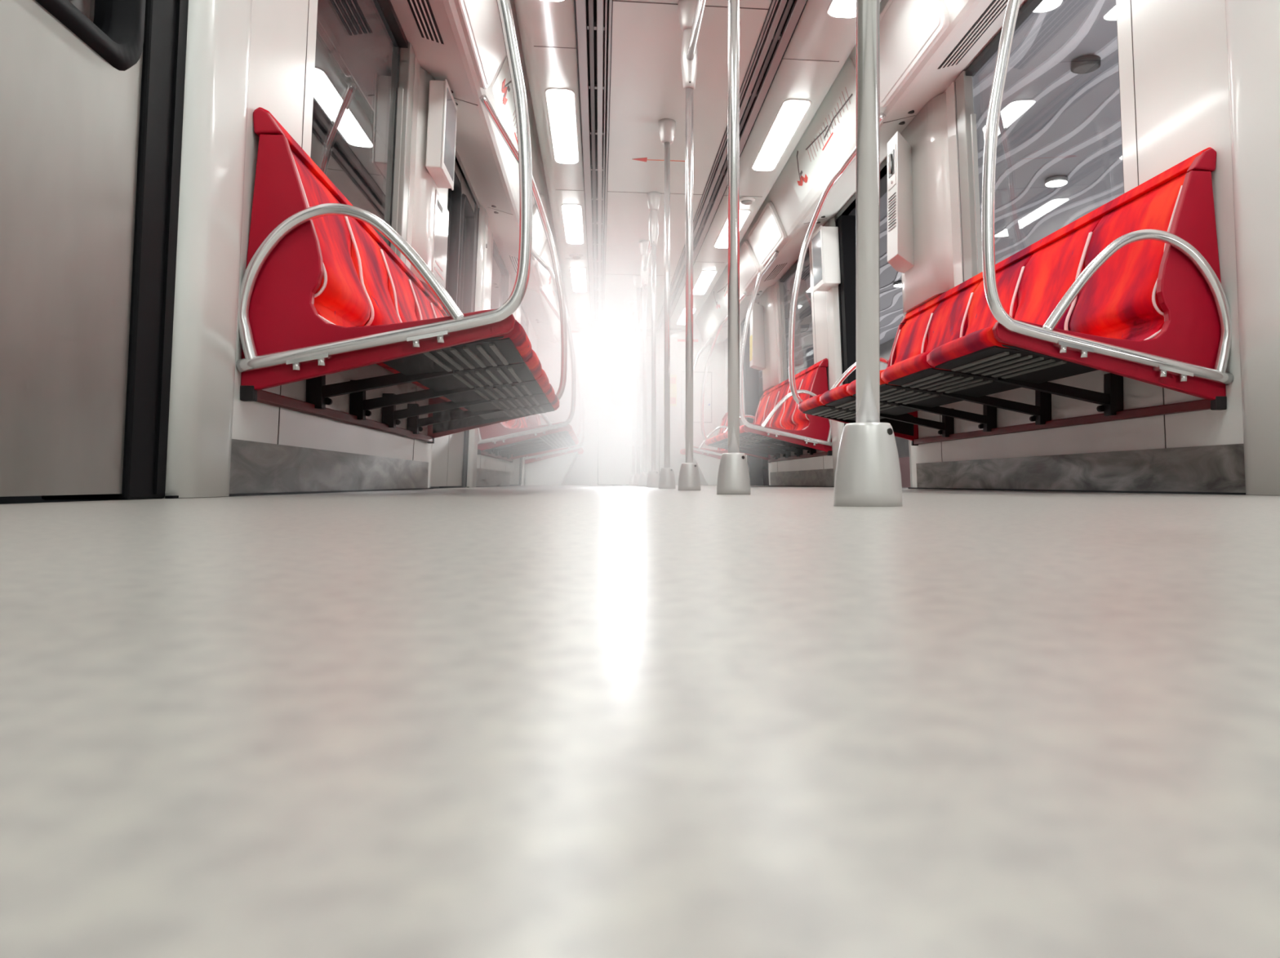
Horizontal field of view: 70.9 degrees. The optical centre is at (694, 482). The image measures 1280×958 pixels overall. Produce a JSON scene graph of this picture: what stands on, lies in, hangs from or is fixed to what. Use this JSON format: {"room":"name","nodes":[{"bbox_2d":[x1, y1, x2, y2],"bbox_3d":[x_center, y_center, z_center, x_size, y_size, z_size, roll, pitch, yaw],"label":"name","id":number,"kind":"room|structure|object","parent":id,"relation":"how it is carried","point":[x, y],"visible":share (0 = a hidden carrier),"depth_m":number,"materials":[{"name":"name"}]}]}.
{"room":"train carriage","nodes":[
{"label":"train carriage","id":0,"kind":"room"},
{"bbox_2d":[163,0,537,498],"bbox_3d":[-1.238,-0.944,2.785,0.248,1.955,18.200,0,0,-6],"label":"wall","id":1,"kind":"structure","parent":0,"point":[278,34],"depth_m":2.57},
{"bbox_2d":[0,0,188,500],"bbox_3d":[-1.071,-0.939,1.212,0.249,1.945,1.350,0,0,-6],"label":"door","id":2,"kind":"structure","parent":1,"relation":"in","point":[92,91],"depth_m":1.58,"materials":[{"name":"grey metal"}]},
{"bbox_2d":[164,0,252,497],"bbox_3d":[-1.089,-0.932,2.032,0.165,1.929,0.290,0,0,-6],"label":"wall panel","id":3,"kind":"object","parent":1,"relation":"attached to","point":[217,64],"depth_m":1.96,"materials":[{"name":"plastic"}]},
{"bbox_2d":[164,488,433,498],"bbox_3d":[-1.254,0.030,3.347,0.015,0.006,2.960,0,0,-6],"label":"trim","id":4,"kind":"structure","parent":1,"relation":"attached to","point":[334,491],"depth_m":2.67,"materials":[{"name":"metal"}]},
{"bbox_2d":[302,0,309,147],"bbox_3d":[-1.118,-1.387,2.598,0.049,1.040,0.003,0,0,-6],"label":"trim","id":5,"kind":"structure","parent":1,"relation":"attached to","point":[308,0],"depth_m":2.60,"materials":[{"name":"grey"}]},
{"bbox_2d":[229,439,428,493],"bbox_3d":[-1.261,-0.039,3.409,0.016,0.136,2.575,0,0,-6],"label":"baseboard","id":6,"kind":"structure","parent":1,"relation":"attached to","point":[255,467],"depth_m":2.79,"materials":[{"name":"metal"}]},
{"bbox_2d":[377,0,414,263],"bbox_3d":[-1.216,-1.384,3.330,0.095,1.035,1.320,0,0,-6],"label":"window frame","id":7,"kind":"structure","parent":1,"relation":"in","point":[406,60],"depth_m":3.87,"materials":[{"name":"grey"}]},
{"bbox_2d":[235,0,567,444],"bbox_3d":[-0.904,-1.030,3.494,0.723,1.650,2.529,0,0,-6],"label":"seat","id":8,"kind":"object","parent":1,"relation":"attached to","point":[322,293],"visible":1,"depth_m":2.29,"materials":[{"name":"red"}]},
{"bbox_2d":[407,0,444,44],"bbox_3d":[-1.077,-1.877,3.501,0.091,0.030,0.610,0,0,-6],"label":"air vent","id":9,"kind":"object","parent":1,"relation":"attached to","point":[431,20],"visible":1,"depth_m":3.63,"materials":[{"name":"black"}]},
{"bbox_2d":[410,66,448,305],"bbox_3d":[-1.311,-1.417,4.437,0.143,0.960,0.700,0,0,-6],"label":"trim","id":10,"kind":"structure","parent":1,"relation":"attached to","point":[424,187],"depth_m":4.14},
{"bbox_2d":[431,189,448,288],"bbox_3d":[-1.280,-1.182,4.510,0.031,0.470,0.360,0,0,-6],"label":"poster","id":11,"kind":"object","parent":1,"relation":"attached to","point":[439,249],"visible":0.79,"depth_m":4.49,"materials":[{"name":"white paper"}]},
{"bbox_2d":[425,79,457,190],"bbox_3d":[-1.196,-1.641,4.248,0.096,0.410,0.312,0,0,-6],"label":"intercom box","id":12,"kind":"object","parent":1,"relation":"attached to","point":[442,108],"visible":1,"depth_m":4.10,"materials":[{"name":"white plastic"}]},
{"bbox_2d":[430,151,479,488],"bbox_3d":[-1.521,-0.939,5.468,0.249,1.945,1.350,0,0,-6],"label":"door","id":13,"kind":"structure","parent":1,"relation":"in","point":[449,468],"depth_m":5.53,"materials":[{"name":"grey metal"}]},
{"bbox_2d":[466,206,488,487],"bbox_3d":[-1.540,-0.932,6.288,0.165,1.929,0.290,0,0,-6],"label":"trim","id":14,"kind":"structure","parent":1,"relation":"attached to","point":[483,217],"depth_m":6.17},
{"bbox_2d":[390,0,569,343],"bbox_3d":[-0.905,-2.043,2.821,0.462,0.392,18.200,0,0,-6],"label":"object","id":15,"kind":"structure","parent":1,"relation":"attached to","point":[484,155],"depth_m":5.04,"materials":[{"name":"white"}]},
{"bbox_2d":[453,0,506,89],"bbox_3d":[-0.892,-1.992,3.837,0.150,0.283,0.860,0,0,-6],"label":"panel","id":16,"kind":"object","parent":1,"relation":"attached to","point":[480,20],"visible":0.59,"depth_m":3.87,"materials":[{"name":"white plastic"}]},
{"bbox_2d":[481,224,488,311],"bbox_3d":[-1.486,-1.247,6.306,0.056,1.120,0.105,0,0,-6],"label":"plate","id":17,"kind":"object","parent":1,"relation":"attached to","point":[486,227],"visible":0.54,"depth_m":6.29,"materials":[{"name":"white plastic"}]},
{"bbox_2d":[475,468,510,486],"bbox_3d":[-1.712,-0.039,7.665,0.016,0.136,2.575,0,0,-6],"label":"baseboard","id":18,"kind":"structure","parent":1,"relation":"attached to","point":[485,477],"depth_m":7.45,"materials":[{"name":"metal"}]},
{"bbox_2d":[490,238,510,309],"bbox_3d":[-1.666,-1.384,7.587,0.095,1.035,1.320,0,0,-6],"label":"wall panel","id":19,"kind":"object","parent":1,"relation":"in","point":[500,277],"depth_m":7.63,"materials":[{"name":"grey"}]},
{"bbox_2d":[492,55,537,187],"bbox_3d":[-1.023,-2.048,5.191,0.117,0.246,1.620,0,0,-6],"label":"map","id":20,"kind":"object","parent":1,"relation":"attached to","point":[502,89],"visible":0.34,"depth_m":4.79,"materials":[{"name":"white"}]},
{"bbox_2d":[511,279,521,324],"bbox_3d":[-1.761,-1.417,8.693,0.143,0.960,0.700,0,0,-6],"label":"trim","id":21,"kind":"structure","parent":1,"relation":"attached to","point":[517,314],"depth_m":8.52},
{"bbox_2d":[510,303,528,485],"bbox_3d":[-1.971,-0.939,9.725,0.249,1.945,1.350,0,0,-6],"label":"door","id":22,"kind":"structure","parent":1,"relation":"in","point":[517,465],"depth_m":9.90,"materials":[{"name":"grey metal"}]},
{"bbox_2d":[477,248,582,462],"bbox_3d":[-1.355,-1.030,7.750,0.723,1.650,2.529,0,0,-6],"label":"seat","id":23,"kind":"object","parent":1,"relation":"attached to","point":[509,441],"visible":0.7,"depth_m":6.72,"materials":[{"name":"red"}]},
{"bbox_2d":[531,193,550,260],"bbox_3d":[-1.232,-1.992,7.050,0.150,0.283,0.960,0,0,-6],"label":"panel","id":24,"kind":"object","parent":1,"relation":"attached to","point":[539,237],"visible":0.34,"depth_m":7.00,"materials":[{"name":"white plastic"}]},
{"bbox_2d":[533,239,552,286],"bbox_3d":[-1.342,-1.992,8.094,0.150,0.283,0.860,0,0,-6],"label":"panel","id":25,"kind":"object","parent":1,"relation":"attached to","point":[542,273],"visible":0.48,"depth_m":7.96,"materials":[{"name":"white plastic"}]},
{"bbox_2d":[545,266,559,312],"bbox_3d":[-1.473,-2.048,9.447,0.117,0.246,1.620,0,0,-6],"label":"map","id":26,"kind":"object","parent":1,"relation":"attached to","point":[551,290],"visible":0.41,"depth_m":9.36,"materials":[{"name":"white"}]},
{"bbox_2d":[514,0,591,328],"bbox_3d":[-0.551,-2.137,2.858,0.279,0.160,18.200,0,0,-6],"label":"ceiling","id":27,"kind":"structure","parent":0,"point":[540,23],"depth_m":4.68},
{"bbox_2d":[544,88,579,164],"bbox_3d":[-0.760,-2.052,5.219,0.158,0.009,1.096,0,0,-6],"label":"recessed light","id":28,"kind":"object","parent":27,"relation":"in","point":[560,102],"visible":1,"depth_m":5.12,"materials":[{"name":"white plastic"}]},
{"bbox_2d":[560,204,584,244],"bbox_3d":[-0.966,-2.052,7.158,0.158,0.009,1.096,0,0,-6],"label":"recessed light","id":29,"kind":"object","parent":27,"relation":"in","point":[572,214],"visible":1,"depth_m":7.07,"materials":[{"name":"white plastic"}]},
{"bbox_2d":[569,266,587,292],"bbox_3d":[-1.171,-2.052,9.097,0.158,0.009,1.096,0,0,-6],"label":"recessed light","id":30,"kind":"object","parent":27,"relation":"in","point":[578,274],"visible":1,"depth_m":9.03,"materials":[{"name":"white plastic"}]},
{"bbox_2d":[537,316,727,485],"bbox_3d":[-0.840,-1.117,12.003,2.680,2.300,0.050,0,0,-6],"label":"wall","id":31,"kind":"structure","parent":0,"point":[584,472],"depth_m":11.99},
{"bbox_2d":[546,369,577,422],"bbox_3d":[-1.759,-1.152,11.874,0.412,0.682,0.012,0,0,-6],"label":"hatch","id":32,"kind":"object","parent":31,"relation":"attached to","point":[562,413],"visible":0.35,"depth_m":11.88,"materials":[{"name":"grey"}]},
{"bbox_2d":[598,335,658,484],"bbox_3d":[-0.877,-0.969,11.987,0.813,1.984,0.065,0,0,-6],"label":"door","id":33,"kind":"structure","parent":31,"relation":"in","point":[615,422],"depth_m":11.97,"materials":[{"name":"grey"}]},
{"bbox_2d":[597,328,659,333],"bbox_3d":[-0.874,-2.033,11.964,0.825,0.043,0.020,0,0,-6],"label":"trim","id":34,"kind":"structure","parent":31,"relation":"attached to","point":[606,330],"depth_m":11.94,"materials":[{"name":"grey metal"}]},
{"bbox_2d":[662,374,676,406],"bbox_3d":[-0.327,-1.237,12.025,0.180,0.420,0.013,0,0,-6],"label":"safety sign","id":35,"kind":"object","parent":31,"relation":"attached to","point":[673,377],"visible":0.67,"depth_m":12.03,"materials":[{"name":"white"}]},
{"bbox_2d":[662,337,677,369],"bbox_3d":[-0.327,-1.732,12.026,0.200,0.430,0.011,0,0,-6],"label":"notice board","id":36,"kind":"object","parent":31,"relation":"attached to","point":[673,341],"visible":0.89,"depth_m":12.03,"materials":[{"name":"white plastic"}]},
{"bbox_2d":[681,371,711,422],"bbox_3d":[0.031,-1.152,12.063,0.412,0.682,0.012,0,0,-6],"label":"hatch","id":37,"kind":"object","parent":31,"relation":"attached to","point":[698,377],"visible":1,"depth_m":12.07,"materials":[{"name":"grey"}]},
{"bbox_2d":[0,485,1279,957],"bbox_3d":[0.118,0.058,2.954,2.720,0.050,18.250,0,0,-6],"label":"floor","id":38,"kind":"structure","parent":0,"point":[513,722],"depth_m":0.12,"materials":[{"name":"laminate"}]},
{"bbox_2d":[524,334,585,485],"bbox_3d":[-1.726,-0.911,11.276,0.727,1.886,1.059,0,0,-6],"label":"seat","id":39,"kind":"object","parent":38,"relation":"on","point":[553,467],"visible":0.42,"depth_m":10.80,"materials":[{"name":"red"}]},
{"bbox_2d":[629,301,636,485],"bbox_3d":[-0.692,-1.012,10.184,0.097,2.090,0.097,0,0,-6],"label":"pole","id":40,"kind":"object","parent":38,"relation":"on","point":[633,304],"visible":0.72,"depth_m":10.17,"materials":[{"name":"silver metal"}]},
{"bbox_2d":[633,275,642,486],"bbox_3d":[-0.558,-1.012,8.916,0.097,2.090,0.097,0,0,-6],"label":"pole","id":41,"kind":"object","parent":38,"relation":"on","point":[637,278],"visible":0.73,"depth_m":8.90,"materials":[{"name":"silver metal"}]},
{"bbox_2d":[639,240,648,486],"bbox_3d":[-0.424,-1.012,7.648,0.097,2.090,0.097,0,0,-6],"label":"pole","id":42,"kind":"object","parent":38,"relation":"on","point":[643,244],"visible":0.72,"depth_m":7.63,"materials":[{"name":"silver metal"}]},
{"bbox_2d":[646,191,660,487],"bbox_3d":[-0.290,-1.012,6.380,0.097,2.090,0.097,0,0,-6],"label":"pole","id":43,"kind":"object","parent":38,"relation":"on","point":[653,197],"visible":0.96,"depth_m":6.36,"materials":[{"name":"silver metal"}]},
{"bbox_2d":[658,118,675,488],"bbox_3d":[-0.156,-1.012,5.112,0.097,2.090,0.097,0,0,-6],"label":"pole","id":44,"kind":"object","parent":38,"relation":"on","point":[666,126],"visible":1,"depth_m":5.10,"materials":[{"name":"silver metal"}]},
{"bbox_2d":[678,0,700,490],"bbox_3d":[-0.022,-1.012,3.846,0.097,2.090,0.097,0,0,-6],"label":"pole","id":45,"kind":"object","parent":38,"relation":"on","point":[689,479],"visible":0.84,"depth_m":3.83,"materials":[{"name":"silver metal"}]},
{"bbox_2d":[686,0,706,60],"bbox_3d":[0.045,-1.812,3.211,0.033,0.033,1.218,0,0,-6],"label":"bar","id":46,"kind":"object","parent":45,"relation":"attached to","point":[700,6],"visible":1,"depth_m":3.55,"materials":[{"name":"silver metal"}]},
{"bbox_2d":[680,337,728,485],"bbox_3d":[0.179,-0.911,11.477,0.727,1.886,1.059,0,0,-6],"label":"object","id":47,"kind":"object","parent":38,"relation":"on","point":[708,461],"visible":0.42,"depth_m":11.01,"materials":[{"name":"white"}]},
{"bbox_2d":[716,0,750,494],"bbox_3d":[0.113,-1.012,2.575,0.097,2.090,0.097,0,0,-6],"label":"pole","id":48,"kind":"object","parent":38,"relation":"on","point":[733,477],"visible":0.97,"depth_m":2.56,"materials":[{"name":"silver metal"}]},
{"bbox_2d":[833,0,902,506],"bbox_3d":[0.249,-1.012,1.287,0.097,2.090,0.097,0,0,-6],"label":"pole","id":49,"kind":"object","parent":38,"relation":"on","point":[868,473],"visible":1,"depth_m":1.27,"materials":[{"name":"silver metal"}]},
{"bbox_2d":[604,0,772,328],"bbox_3d":[0.087,-2.067,2.925,0.674,0.020,18.200,0,0,-6],"label":"ceiling","id":50,"kind":"structure","parent":0,"point":[646,83],"depth_m":5.10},
{"bbox_2d":[573,0,613,328],"bbox_3d":[-0.331,-2.096,2.881,0.165,0.091,18.200,0,0,-6],"label":"ceiling vent","id":51,"kind":"object","parent":50,"relation":"in","point":[593,18],"visible":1,"depth_m":5.18,"materials":[{"name":"black"}]},
{"bbox_2d":[670,242,685,318],"bbox_3d":[-0.186,-2.096,9.405,0.152,0.091,3.491,0,0,-6],"label":"ceiling vent","id":52,"kind":"object","parent":50,"relation":"in","point":[678,281],"depth_m":9.20,"materials":[{"name":"black"}]},
{"bbox_2d":[613,0,768,9],"bbox_3d":[-0.012,-2.057,3.860,0.674,0.002,0.006,0,0,-6],"label":"trim","id":53,"kind":"structure","parent":50,"relation":"attached to","point":[613,0],"depth_m":3.85,"materials":[{"name":"grey"}]},
{"bbox_2d":[693,124,728,265],"bbox_3d":[0.092,-2.096,6.783,0.152,0.091,3.307,0,0,-6],"label":"ceiling vent","id":54,"kind":"object","parent":50,"relation":"in","point":[717,184],"depth_m":6.46,"materials":[{"name":"black"}]},
{"bbox_2d":[670,0,881,329],"bbox_3d":[0.751,-2.137,2.996,0.361,0.160,18.200,0,0,-6],"label":"ceiling","id":55,"kind":"structure","parent":0,"point":[818,35],"depth_m":4.77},
{"bbox_2d":[693,270,716,294],"bbox_3d":[0.092,-2.052,9.231,0.158,0.009,1.096,0,0,-6],"label":"recessed light","id":56,"kind":"object","parent":55,"relation":"in","point":[705,277],"visible":0.84,"depth_m":9.14,"materials":[{"name":"white plastic"}]},
{"bbox_2d":[713,216,728,248],"bbox_3d":[0.272,-2.052,7.359,0.131,0.009,0.912,0,0,-6],"label":"recessed light","id":57,"kind":"object","parent":55,"relation":"in","point":[722,241],"depth_m":7.52,"materials":[{"name":"white plastic"}]},
{"bbox_2d":[739,209,751,231],"bbox_3d":[0.358,-2.052,7.003,0.088,0.009,0.546,0,0,-6],"label":"recessed light","id":58,"kind":"object","parent":55,"relation":"in","point":[744,214],"depth_m":6.90,"materials":[{"name":"white plastic"}]},
{"bbox_2d":[739,0,808,157],"bbox_3d":[0.310,-2.096,4.721,0.152,0.091,1.844,0,0,-6],"label":"ceiling vent","id":59,"kind":"object","parent":55,"relation":"in","point":[782,19],"depth_m":4.35,"materials":[{"name":"black"}]},
{"bbox_2d":[751,98,811,171],"bbox_3d":[0.503,-2.052,5.353,0.158,0.009,1.096,0,0,-6],"label":"recessed light","id":60,"kind":"object","parent":55,"relation":"in","point":[791,113],"visible":1,"depth_m":5.25,"materials":[{"name":"white plastic"}]},
{"bbox_2d":[826,0,856,17],"bbox_3d":[0.708,-2.052,3.413,0.158,0.009,1.096,0,0,-6],"label":"recessed light","id":61,"kind":"object","parent":55,"relation":"in","point":[837,8],"visible":0.76,"depth_m":3.88,"materials":[{"name":"white plastic"}]},
{"bbox_2d":[724,0,1243,488],"bbox_3d":[1.479,-0.944,3.073,0.248,1.955,18.200,0,0,-6],"label":"wall","id":62,"kind":"structure","parent":0,"point":[1180,56],"depth_m":2.81,"materials":[{"name":"plastic"}]},
{"bbox_2d":[709,264,728,316],"bbox_3d":[0.315,-2.048,9.637,0.117,0.246,1.620,0,0,-6],"label":"map","id":63,"kind":"object","parent":62,"relation":"attached to","point":[718,297],"visible":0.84,"depth_m":9.80,"materials":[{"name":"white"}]},
{"bbox_2d":[739,240,760,291],"bbox_3d":[0.470,-1.992,8.286,0.150,0.283,0.860,0,0,-6],"label":"panel","id":64,"kind":"object","parent":62,"relation":"attached to","point":[749,268],"visible":0.71,"depth_m":8.11,"materials":[{"name":"white plastic"}]},
{"bbox_2d":[740,302,763,485],"bbox_3d":[0.744,-0.939,10.012,0.249,1.945,1.350,0,0,-6],"label":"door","id":65,"kind":"structure","parent":62,"relation":"in","point":[751,380],"depth_m":10.53,"materials":[{"name":"grey metal"}]},
{"bbox_2d":[749,302,764,370],"bbox_3d":[0.637,-1.457,8.988,0.116,0.620,0.477,0,0,30],"label":"intercom","id":66,"kind":"object","parent":62,"relation":"attached to","point":[757,345],"visible":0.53,"depth_m":8.85,"materials":[{"name":"white plastic"}]},
{"bbox_2d":[700,250,831,462],"bbox_3d":[0.554,-1.030,7.952,0.723,1.650,2.529,0,0,-6],"label":"seat","id":67,"kind":"object","parent":62,"relation":"attached to","point":[777,419],"visible":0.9,"depth_m":7.13,"materials":[{"name":"red"}]},
{"bbox_2d":[748,201,786,266],"bbox_3d":[0.581,-1.992,7.241,0.150,0.283,0.960,0,0,-6],"label":"panel","id":68,"kind":"object","parent":62,"relation":"attached to","point":[767,234],"visible":1,"depth_m":7.13,"materials":[{"name":"white plastic"}]},
{"bbox_2d":[759,285,778,391],"bbox_3d":[0.754,-1.417,8.959,0.143,0.960,0.700,0,0,-6],"label":"trim","id":69,"kind":"structure","parent":62,"relation":"attached to","point":[767,299],"depth_m":8.71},
{"bbox_2d":[764,262,786,281],"bbox_3d":[0.721,-1.877,7.995,0.091,0.030,0.610,0,0,-6],"label":"air vent","id":70,"kind":"object","parent":62,"relation":"attached to","point":[778,268],"visible":1,"depth_m":7.97,"materials":[{"name":"black"}]},
{"bbox_2d":[777,247,808,382],"bbox_3d":[0.893,-1.384,7.858,0.095,1.035,1.320,0,0,-6],"label":"window","id":71,"kind":"structure","parent":62,"relation":"in","point":[782,335],"depth_m":8.39,"materials":[{"name":"grey"}]},
{"bbox_2d":[769,468,834,486],"bbox_3d":[0.921,-0.039,7.944,0.016,0.136,2.575,0,0,-6],"label":"baseboard","id":72,"kind":"structure","parent":62,"relation":"attached to","point":[817,477],"depth_m":7.68,"materials":[{"name":"metal"}]},
{"bbox_2d":[785,57,856,202],"bbox_3d":[0.765,-2.048,5.380,0.117,0.246,1.620,0,0,-6],"label":"map","id":73,"kind":"object","parent":62,"relation":"attached to","point":[835,120],"visible":0.93,"depth_m":5.26,"materials":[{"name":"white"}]},
{"bbox_2d":[811,225,840,292],"bbox_3d":[0.946,-1.606,6.455,0.146,0.410,0.292,0,0,-6],"label":"monitor","id":74,"kind":"object","parent":62,"relation":"attached to","point":[825,240],"visible":0.94,"depth_m":6.32,"materials":[{"name":"white plastic"}]},
{"bbox_2d":[823,217,844,484],"bbox_3d":[1.041,-0.932,6.561,0.165,1.929,0.290,0,0,-6],"label":"trim","id":75,"kind":"structure","parent":62,"relation":"attached to","point":[832,295],"depth_m":6.49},
{"bbox_2d":[834,156,887,426],"bbox_3d":[1.194,-0.939,5.756,0.249,1.945,1.350,0,0,-6],"label":"door","id":76,"kind":"structure","parent":62,"relation":"in","point":[846,224],"depth_m":6.26,"materials":[{"name":"black metal"}]},
{"bbox_2d":[694,0,1027,346],"bbox_3d":[1.146,-2.043,3.037,0.462,0.392,18.200,0,0,-6],"label":"ceiling bulkhead","id":77,"kind":"object","parent":62,"relation":"attached to","point":[926,82],"depth_m":5.26,"materials":[{"name":"white"}]},
{"bbox_2d":[887,131,914,273],"bbox_3d":[1.087,-1.457,4.732,0.116,0.620,0.477,0,0,30],"label":"intercom box","id":78,"kind":"object","parent":62,"relation":"attached to","point":[900,185],"visible":0.96,"depth_m":4.59,"materials":[{"name":"white plastic"}]},
{"bbox_2d":[880,0,949,107],"bbox_3d":[0.920,-1.992,4.029,0.150,0.283,0.860,0,0,-6],"label":"panel","id":79,"kind":"object","parent":62,"relation":"attached to","point":[909,29],"visible":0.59,"depth_m":3.94,"materials":[{"name":"white plastic"}]},
{"bbox_2d":[900,92,954,315],"bbox_3d":[1.205,-1.417,4.703,0.143,0.960,0.700,0,0,-6],"label":"panel","id":80,"kind":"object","parent":62,"relation":"attached to","point":[931,275],"depth_m":4.49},
{"bbox_2d":[937,0,1008,69],"bbox_3d":[1.172,-1.877,3.739,0.091,0.030,0.610,0,0,-6],"label":"air vent","id":81,"kind":"object","parent":62,"relation":"attached to","point":[996,7],"visible":1,"depth_m":3.73,"materials":[{"name":"black"}]},
{"bbox_2d":[788,0,1233,445],"bbox_3d":[1.004,-1.030,3.696,0.723,1.650,2.529,0,0,-6],"label":"seat","id":82,"kind":"object","parent":62,"relation":"attached to","point":[1131,287],"visible":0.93,"depth_m":2.72,"materials":[{"name":"red"}]},
{"bbox_2d":[955,0,1124,281],"bbox_3d":[1.343,-1.384,3.601,0.095,1.035,1.320,0,0,-6],"label":"window frame","id":83,"kind":"structure","parent":62,"relation":"in","point":[966,117],"depth_m":4.14,"materials":[{"name":"grey"}]},
{"bbox_2d":[915,444,1245,493],"bbox_3d":[1.371,-0.039,3.687,0.016,0.136,2.575,0,0,-6],"label":"baseboard","id":84,"kind":"structure","parent":62,"relation":"attached to","point":[1220,468],"depth_m":3.09,"materials":[{"name":"metal"}]},
{"bbox_2d":[907,487,1253,495],"bbox_3d":[1.378,0.030,3.625,0.015,0.006,2.960,0,0,-6],"label":"trim","id":85,"kind":"structure","parent":62,"relation":"attached to","point":[1113,491],"depth_m":3.09,"materials":[{"name":"metal"}]},
{"bbox_2d":[1129,0,1138,186],"bbox_3d":[1.400,-1.387,2.865,0.049,1.040,0.003,0,0,-6],"label":"trim","id":86,"kind":"structure","parent":62,"relation":"attached to","point":[1130,0],"depth_m":2.87,"materials":[{"name":"grey"}]},
{"bbox_2d":[1225,0,1279,495],"bbox_3d":[1.491,-0.932,2.305,0.165,1.929,0.290,0,0,-6],"label":"wall panel","id":87,"kind":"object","parent":62,"relation":"attached to","point":[1252,26],"depth_m":2.33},
{"label":"outside","id":88,"kind":"structure","parent":0,"visible":0},
{"bbox_2d":[0,35,448,504],"bbox_3d":[-3.799,-1.467,11.665,0.100,5.000,36.000,0,0,-6],"label":"window","id":89,"kind":"structure","parent":88,"point":[346,146],"depth_m":8.91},
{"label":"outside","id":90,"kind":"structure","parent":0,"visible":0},
{"bbox_2d":[658,0,1124,413],"bbox_3d":[2.443,-3.117,16.348,4.500,0.100,48.000,0,0,-6],"label":"window","id":91,"kind":"structure","parent":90,"point":[1059,24],"depth_m":7.96,"materials":[{"name":"grey"}]},
{"bbox_2d":[783,11,1047,297],"bbox_3d":[1.758,-3.060,11.147,0.323,0.012,29.800,0,0,-6],"label":"batten","id":92,"kind":"object","parent":91,"relation":"attached to","point":[1021,50],"visible":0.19,"depth_m":6.42,"materials":[{"name":"white"}]},
{"bbox_2d":[758,118,1120,372],"bbox_3d":[3.199,-3.060,11.299,0.328,0.012,29.800,0,0,-6],"label":"batten","id":93,"kind":"object","parent":91,"relation":"attached to","point":[1113,127],"visible":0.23,"depth_m":8.52,"materials":[{"name":"white"}]},
{"bbox_2d":[759,137,1121,377],"bbox_3d":[3.488,-3.060,11.330,0.335,0.012,29.800,0,0,-6],"label":"batten","id":94,"kind":"object","parent":91,"relation":"attached to","point":[1117,142],"visible":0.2,"depth_m":9.39,"materials":[{"name":"white"}]},
{"bbox_2d":[784,0,1105,306],"bbox_3d":[2.047,-3.060,11.177,0.315,0.012,29.800,0,0,-6],"label":"batten","id":95,"kind":"object","parent":91,"relation":"attached to","point":[1073,42],"visible":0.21,"depth_m":6.50,"materials":[{"name":"white"}]},
{"bbox_2d":[785,35,1117,320],"bbox_3d":[2.335,-3.060,11.208,0.303,0.012,29.800,0,0,-6],"label":"batten","id":96,"kind":"object","parent":91,"relation":"attached to","point":[1112,46],"visible":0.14,"depth_m":7.05,"materials":[{"name":"white"}]},
{"bbox_2d":[785,62,1118,335],"bbox_3d":[2.620,-3.060,11.238,0.303,0.012,29.800,0,0,-6],"label":"batten","id":97,"kind":"object","parent":91,"relation":"attached to","point":[1114,68],"visible":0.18,"depth_m":7.64,"materials":[{"name":"white"}]},
{"bbox_2d":[786,87,1119,346],"bbox_3d":[2.910,-3.060,11.269,0.316,0.012,29.800,0,0,-6],"label":"batten","id":98,"kind":"object","parent":91,"relation":"attached to","point":[1079,127],"visible":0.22,"depth_m":8.21,"materials":[{"name":"white"}]},
{"bbox_2d":[786,155,1122,369],"bbox_3d":[3.776,-3.060,11.360,0.337,0.012,29.800,0,0,-6],"label":"batten","id":99,"kind":"object","parent":91,"relation":"attached to","point":[895,297],"visible":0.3,"depth_m":10.02,"materials":[{"name":"white"}]},
{"bbox_2d":[786,182,1123,373],"bbox_3d":[4.064,-3.060,11.391,0.333,0.012,29.800,0,0,-6],"label":"batten","id":100,"kind":"object","parent":91,"relation":"attached to","point":[1059,211],"visible":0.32,"depth_m":10.26,"materials":[{"name":"white"}]},
{"bbox_2d":[787,192,1124,378],"bbox_3d":[4.354,-3.060,11.422,0.330,0.012,29.800,0,0,-6],"label":"batten","id":101,"kind":"object","parent":91,"relation":"attached to","point":[1091,206],"visible":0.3,"depth_m":10.32,"materials":[{"name":"white"}]},
{"bbox_2d":[1032,0,1063,12],"bbox_3d":[2.200,-3.029,5.633,0.220,0.045,0.220,0,0,-6],"label":"recessed light","id":102,"kind":"object","parent":91,"relation":"in","point":[1046,5],"visible":0.59,"depth_m":5.65,"materials":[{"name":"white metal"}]},
{"bbox_2d":[1044,175,1067,186],"bbox_3d":[3.641,-3.029,9.023,0.220,0.045,0.220,0,0,-6],"label":"recessed light","id":103,"kind":"object","parent":91,"relation":"in","point":[1055,181],"visible":1,"depth_m":8.97,"materials":[{"name":"grey metal"}]},
{"bbox_2d":[1071,54,1100,74],"bbox_3d":[2.832,-3.024,6.494,0.200,0.055,0.200,0,0,-6],"label":"ceiling light","id":104,"kind":"object","parent":91,"relation":"attached to","point":[1083,64],"visible":1,"depth_m":6.44,"materials":[{"name":"grey"}]},
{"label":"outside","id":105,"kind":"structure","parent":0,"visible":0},
{"bbox_2d":[763,457,911,487],"bbox_3d":[4.557,-0.212,16.571,0.250,0.610,48.000,0,0,-6],"label":"dado","id":106,"kind":"object","parent":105,"point":[904,465],"depth_m":18.21,"materials":[{"name":"grey metal"}]},
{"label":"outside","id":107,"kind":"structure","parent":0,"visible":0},
{"bbox_2d":[762,337,909,469],"bbox_3d":[4.582,-1.802,16.574,0.200,2.570,48.000,0,0,-6],"label":"wall","id":108,"kind":"structure","parent":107,"point":[903,447],"depth_m":19.18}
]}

